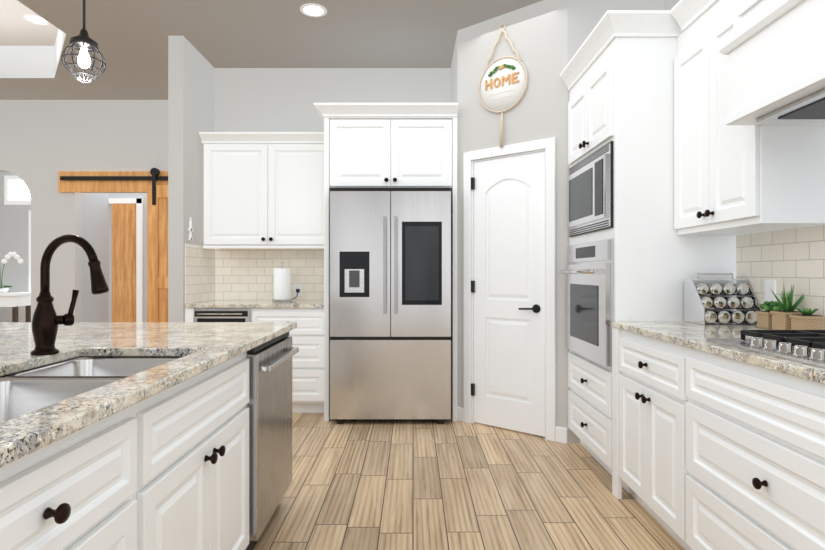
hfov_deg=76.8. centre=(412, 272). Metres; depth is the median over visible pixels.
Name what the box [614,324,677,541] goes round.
base cabinet
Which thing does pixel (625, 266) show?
tall cabinet
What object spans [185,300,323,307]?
countertop
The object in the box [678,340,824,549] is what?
base cabinet
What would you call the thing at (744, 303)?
spice rack
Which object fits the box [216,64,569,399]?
wall
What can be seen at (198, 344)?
island countertop
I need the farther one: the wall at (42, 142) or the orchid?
the orchid
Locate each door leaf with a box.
[109,198,142,321]
[474,151,544,436]
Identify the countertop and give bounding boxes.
[0,322,296,457]
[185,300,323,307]
[618,324,824,379]
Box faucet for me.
[24,234,108,357]
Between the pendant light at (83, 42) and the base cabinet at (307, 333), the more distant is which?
the base cabinet at (307, 333)
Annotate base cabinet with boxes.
[185,300,323,412]
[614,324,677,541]
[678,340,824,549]
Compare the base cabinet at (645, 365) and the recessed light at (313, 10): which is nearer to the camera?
the base cabinet at (645, 365)
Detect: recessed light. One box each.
[23,14,49,24]
[300,3,326,16]
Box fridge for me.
[330,188,450,423]
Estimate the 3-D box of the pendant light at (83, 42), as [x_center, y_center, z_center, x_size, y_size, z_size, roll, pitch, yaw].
[-1.530,-1.410,2.420,0.177,1.039,0.177,0,0,0]
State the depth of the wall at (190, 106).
4.31 m
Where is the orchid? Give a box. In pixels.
[0,252,22,292]
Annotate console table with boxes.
[0,292,30,321]
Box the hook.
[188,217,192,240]
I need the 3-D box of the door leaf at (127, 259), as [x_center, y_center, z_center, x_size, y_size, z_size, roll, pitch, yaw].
[-3.582,0.119,6.482,0.417,2.102,0.029,0,0,0]
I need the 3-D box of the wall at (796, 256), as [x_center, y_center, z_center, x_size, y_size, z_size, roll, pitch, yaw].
[1.776,-0.380,1.510,0.128,3.100,7.020,0,0,0]
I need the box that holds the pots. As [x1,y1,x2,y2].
[756,284,824,329]
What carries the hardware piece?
attached to the door leaf at (509, 280)
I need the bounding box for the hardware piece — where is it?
[471,177,539,395]
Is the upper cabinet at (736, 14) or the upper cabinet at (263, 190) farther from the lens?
the upper cabinet at (263, 190)
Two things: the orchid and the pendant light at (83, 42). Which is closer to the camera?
the pendant light at (83, 42)
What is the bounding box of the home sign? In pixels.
[478,24,527,146]
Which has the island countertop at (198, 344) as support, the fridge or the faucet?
the faucet
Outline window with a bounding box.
[4,176,30,291]
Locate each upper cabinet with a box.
[199,132,323,248]
[670,0,824,235]
[722,0,777,39]
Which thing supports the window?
in the wall at (42, 142)
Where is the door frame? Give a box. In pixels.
[457,137,560,442]
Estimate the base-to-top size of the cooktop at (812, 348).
0.030 m
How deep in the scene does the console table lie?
6.99 m
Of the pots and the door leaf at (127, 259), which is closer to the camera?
the pots
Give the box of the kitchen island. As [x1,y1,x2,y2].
[0,326,298,549]
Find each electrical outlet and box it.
[294,284,301,295]
[765,280,775,301]
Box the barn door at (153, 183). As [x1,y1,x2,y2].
[58,168,167,321]
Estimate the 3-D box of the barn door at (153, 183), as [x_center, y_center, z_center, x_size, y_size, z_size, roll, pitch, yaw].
[-2.970,-0.002,5.760,1.940,2.315,0.079,0,0,0]
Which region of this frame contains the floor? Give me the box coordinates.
[253,413,684,549]
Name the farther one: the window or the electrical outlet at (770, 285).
the window
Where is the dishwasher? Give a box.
[239,329,298,549]
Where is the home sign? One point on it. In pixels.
(503, 84)
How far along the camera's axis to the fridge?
4.00 m
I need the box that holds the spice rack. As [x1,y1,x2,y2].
[684,273,761,324]
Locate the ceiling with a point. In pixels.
(130, 37)
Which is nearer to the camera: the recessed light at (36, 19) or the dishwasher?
the dishwasher
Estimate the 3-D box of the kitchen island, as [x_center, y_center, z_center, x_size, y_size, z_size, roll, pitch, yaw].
[-1.463,0.727,1.030,1.785,0.886,3.264,0,0,0]
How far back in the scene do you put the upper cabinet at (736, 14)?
2.02 m
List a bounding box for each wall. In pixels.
[0,100,163,321]
[164,36,215,321]
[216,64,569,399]
[640,0,824,329]
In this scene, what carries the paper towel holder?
on the countertop
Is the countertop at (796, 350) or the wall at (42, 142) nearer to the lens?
the countertop at (796, 350)
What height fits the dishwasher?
0.884 m
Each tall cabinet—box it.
[314,103,457,420]
[558,10,749,494]
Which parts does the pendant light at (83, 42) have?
bulb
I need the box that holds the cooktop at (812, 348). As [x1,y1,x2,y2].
[749,336,824,370]
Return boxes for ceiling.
[0,0,542,99]
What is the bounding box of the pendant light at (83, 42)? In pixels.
[61,0,105,82]
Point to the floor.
(449, 484)
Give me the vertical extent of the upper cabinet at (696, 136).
1.160 m
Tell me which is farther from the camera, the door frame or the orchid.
the orchid
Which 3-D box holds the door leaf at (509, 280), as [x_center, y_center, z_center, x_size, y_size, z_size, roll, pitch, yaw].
[0.715,0.149,3.877,0.592,2.019,0.035,0,0,39]
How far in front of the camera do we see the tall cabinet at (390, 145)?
4.10 m
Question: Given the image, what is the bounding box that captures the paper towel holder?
[273,262,291,301]
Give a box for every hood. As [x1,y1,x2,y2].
[718,0,824,131]
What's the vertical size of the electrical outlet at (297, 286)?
0.115 m

